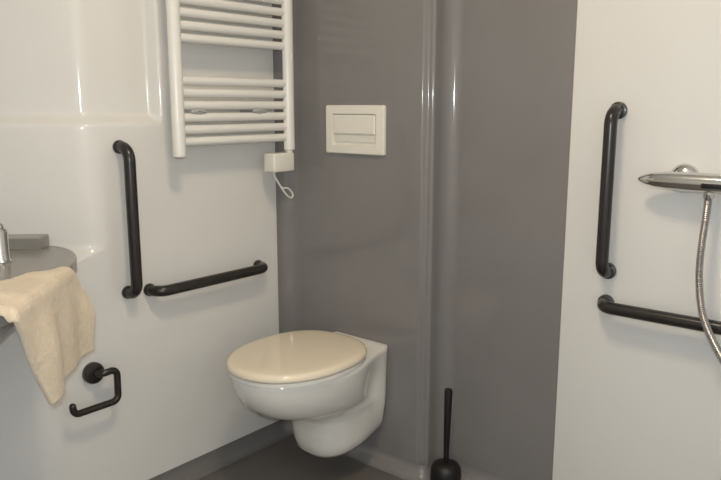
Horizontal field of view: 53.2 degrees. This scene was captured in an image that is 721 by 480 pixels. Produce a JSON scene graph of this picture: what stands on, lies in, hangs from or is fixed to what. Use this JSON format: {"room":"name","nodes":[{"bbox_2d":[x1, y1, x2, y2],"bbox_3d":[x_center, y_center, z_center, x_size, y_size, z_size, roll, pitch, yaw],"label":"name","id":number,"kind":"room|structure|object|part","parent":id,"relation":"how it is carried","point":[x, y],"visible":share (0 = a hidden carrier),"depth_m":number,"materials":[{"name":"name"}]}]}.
{"room":"accessible bathroom","nodes":[
{"label":"accessible bathroom","id":0,"kind":"room"},
{"bbox_2d":[0,0,278,479],"bbox_3d":[-1.142,-0.339,1.946,1.950,2.350,0.432,-4,11,-19],"label":"wall","id":1,"kind":"structure","parent":0,"point":[78,78],"depth_m":2.10,"materials":[{"name":"white plastic"}]},
{"bbox_2d":[0,234,76,336],"bbox_3d":[-1.178,0.173,1.643,0.974,0.245,0.696,-1,11,-5],"label":"washbasin","id":2,"kind":"object","parent":1,"relation":"attached to","point":[28,252],"visible":0.55,"depth_m":1.82,"materials":[{"name":"grey ceramic"}]},
{"bbox_2d":[0,222,12,264],"bbox_3d":[-0.943,0.004,1.733,0.183,0.114,0.064,-5,12,-25],"label":"tap","id":3,"kind":"object","parent":2,"relation":"on","point":[5,258],"visible":1,"depth_m":1.75,"materials":[{"name":"silver metal"}]},
{"bbox_2d":[0,266,94,404],"bbox_3d":[-0.706,0.213,1.467,0.265,0.244,0.490,9,14,39],"label":"towel","id":4,"kind":"object","parent":2,"relation":"on","point":[52,314],"visible":1,"depth_m":1.49,"materials":[{"name":"beige fabric"}]},
{"bbox_2d":[69,362,121,416],"bbox_3d":[-0.756,0.415,2.021,0.063,0.126,0.158,9,14,39],"label":"toilet roll holder","id":5,"kind":"object","parent":1,"relation":"attached to","point":[93,372],"visible":1,"depth_m":2.03,"materials":[{"name":"black metal"}]},
{"bbox_2d":[112,140,142,298],"bbox_3d":[-0.656,-0.051,2.047,0.068,0.461,0.039,9,14,39],"label":"grab bar","id":6,"kind":"object","parent":1,"relation":"attached to","point":[119,146],"visible":1,"depth_m":2.02,"materials":[{"name":"black metal"}]},
{"bbox_2d":[143,260,267,296],"bbox_3d":[-0.471,0.122,2.305,0.068,0.039,0.473,9,14,39],"label":"grab bar","id":7,"kind":"object","parent":1,"relation":"attached to","point":[259,267],"visible":1,"depth_m":2.24,"materials":[{"name":"black metal"}]},
{"bbox_2d":[149,420,288,479],"bbox_3d":[-0.553,0.755,2.341,0.043,0.052,0.858,9,14,39],"label":"baseboard","id":8,"kind":"structure","parent":1,"relation":"attached to","point":[204,465],"depth_m":2.46,"materials":[{"name":"grey plastic"}]},
{"bbox_2d":[166,0,294,198],"bbox_3d":[-0.404,-0.592,2.221,0.107,0.975,0.485,9,14,39],"label":"towel radiator","id":9,"kind":"object","parent":1,"relation":"attached to","point":[182,111],"visible":1,"depth_m":2.21,"materials":[{"name":"white metal"}]},
{"bbox_3d":[-0.387,-0.711,2.185,0.026,0.026,0.437,9,14,39],"label":"rail","id":10,"kind":"part","parent":9,"relation":"part of","materials":[{"name":"white metal"}]},
{"bbox_3d":[-0.387,-0.676,2.191,0.026,0.026,0.437,9,14,39],"label":"rail","id":11,"kind":"part","parent":9,"relation":"part of","materials":[{"name":"white metal"}]},
{"bbox_3d":[-0.387,-0.641,2.198,0.026,0.026,0.437,9,14,39],"label":"rail","id":12,"kind":"part","parent":9,"relation":"part of","materials":[{"name":"white metal"}]},
{"bbox_3d":[-0.387,-0.606,2.204,0.026,0.026,0.437,9,14,39],"label":"rail","id":13,"kind":"part","parent":9,"relation":"part of","materials":[{"name":"white metal"}]},
{"bbox_3d":[-0.387,-0.488,2.226,0.026,0.026,0.437,9,14,39],"label":"rail","id":14,"kind":"part","parent":9,"relation":"part of","materials":[{"name":"white metal"}]},
{"bbox_3d":[-0.387,-0.454,2.233,0.026,0.026,0.437,9,14,39],"label":"rail","id":15,"kind":"part","parent":9,"relation":"part of","materials":[{"name":"white metal"}]},
{"bbox_3d":[-0.387,-0.419,2.239,0.026,0.026,0.437,9,14,39],"label":"rail","id":16,"kind":"part","parent":9,"relation":"part of","materials":[{"name":"white metal"}]},
{"bbox_3d":[-0.387,-0.384,2.246,0.026,0.026,0.437,9,14,39],"label":"rail","id":17,"kind":"part","parent":9,"relation":"part of","materials":[{"name":"white metal"}]},
{"bbox_3d":[-0.387,-0.350,2.252,0.026,0.026,0.437,9,14,39],"label":"rail","id":18,"kind":"part","parent":9,"relation":"part of","materials":[{"name":"white metal"}]},
{"bbox_3d":[-0.387,-0.315,2.259,0.026,0.026,0.437,9,14,39],"label":"rail","id":19,"kind":"part","parent":9,"relation":"part of","materials":[{"name":"white metal"}]},
{"bbox_3d":[-0.387,-0.746,2.178,0.026,0.026,0.437,9,14,39],"label":"rail","id":20,"kind":"part","parent":9,"relation":"part of","materials":[{"name":"white metal"}]},
{"bbox_3d":[-0.259,-0.184,2.425,0.007,0.098,0.091,9,14,41],"label":"cord","id":21,"kind":"part","parent":9,"relation":"part of","materials":[{"name":"white plastic"}]},
{"bbox_2d":[199,435,403,479],"bbox_3d":[-0.383,1.027,1.171,3.350,0.050,2.800,9,14,39],"label":"floor","id":22,"kind":"structure","parent":0,"point":[284,459],"depth_m":2.42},
{"bbox_2d":[430,388,460,479],"bbox_3d":[0.274,0.627,2.287,0.100,0.325,0.100,9,14,39],"label":"toilet brush","id":23,"kind":"object","parent":22,"relation":"on","point":[445,468],"visible":1,"depth_m":2.27,"materials":[{"name":"black plastic"}]},
{"bbox_3d":[0.276,0.589,2.277,0.026,0.248,0.026,9,14,39],"label":"handle","id":24,"kind":"part","parent":23,"relation":"part of","materials":[{"name":"black plastic"}]},
{"bbox_2d":[272,0,577,479],"bbox_3d":[0.145,-0.391,2.222,1.013,2.350,0.086,6,12,30],"label":"wall","id":25,"kind":"structure","parent":0,"point":[444,249],"depth_m":2.23,"materials":[{"name":"grey plastic"}]},
{"bbox_2d":[226,330,387,457],"bbox_3d":[-0.169,0.511,2.263,0.368,0.372,0.533,9,14,39],"label":"toilet","id":26,"kind":"object","parent":25,"relation":"attached to","point":[331,386],"visible":1,"depth_m":2.17,"materials":[{"name":"white ceramic"}]},
{"bbox_3d":[-0.196,0.368,2.204,0.362,0.014,0.442,9,14,39],"label":"seat","id":27,"kind":"part","parent":26,"relation":"part of","materials":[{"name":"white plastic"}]},
{"bbox_3d":[-0.196,0.347,2.200,0.368,0.027,0.449,9,14,39],"label":"lid","id":28,"kind":"part","parent":26,"relation":"part of","materials":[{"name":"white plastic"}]},
{"bbox_2d":[326,105,385,155],"bbox_3d":[-0.019,-0.355,2.319,0.246,0.156,0.014,9,14,39],"label":"flush plate","id":29,"kind":"object","parent":25,"relation":"attached to","point":[350,129],"visible":1,"depth_m":2.31,"materials":[{"name":"beige plastic"}]},
{"bbox_2d":[281,420,505,479],"bbox_3d":[0.134,0.745,2.414,1.011,0.044,0.130,6,12,30],"label":"baseboard","id":30,"kind":"structure","parent":25,"relation":"attached to","point":[391,464],"depth_m":2.40,"materials":[{"name":"grey plastic"}]},
{"bbox_2d":[552,0,720,479],"bbox_3d":[0.287,-0.049,0.398,1.600,2.350,2.800,9,14,39],"label":"wall","id":31,"kind":"structure","parent":0,"point":[636,399],"depth_m":1.88,"materials":[{"name":"white plastic"}]},
{"bbox_2d":[595,102,627,278],"bbox_3d":[0.650,-0.122,1.884,0.045,0.471,0.068,9,14,39],"label":"grab bar","id":32,"kind":"object","parent":31,"relation":"attached to","point":[617,110],"visible":1,"depth_m":1.86,"materials":[{"name":"black metal"}]},
{"bbox_2d":[597,294,720,334],"bbox_3d":[0.853,0.206,1.772,0.575,0.045,0.068,9,14,39],"label":"grab bar","id":33,"kind":"object","parent":31,"relation":"attached to","point":[605,303],"visible":0.98,"depth_m":1.82,"materials":[{"name":"black metal"}]},
{"bbox_2d":[638,163,720,362],"bbox_3d":[0.884,-0.226,1.601,0.532,1.192,0.163,9,14,39],"label":"shower mixer","id":34,"kind":"object","parent":31,"relation":"attached to","point":[683,178],"visible":1,"depth_m":1.72,"materials":[{"name":"silver metal"}]},
{"bbox_2d":[703,192,714,199],"bbox_3d":[0.827,-0.110,1.708,0.025,0.026,0.025,9,14,39],"label":"outlet","id":35,"kind":"object","parent":34,"relation":"attached to","point":[706,195],"depth_m":1.70,"materials":[{"name":"silver metal"}]}
]}

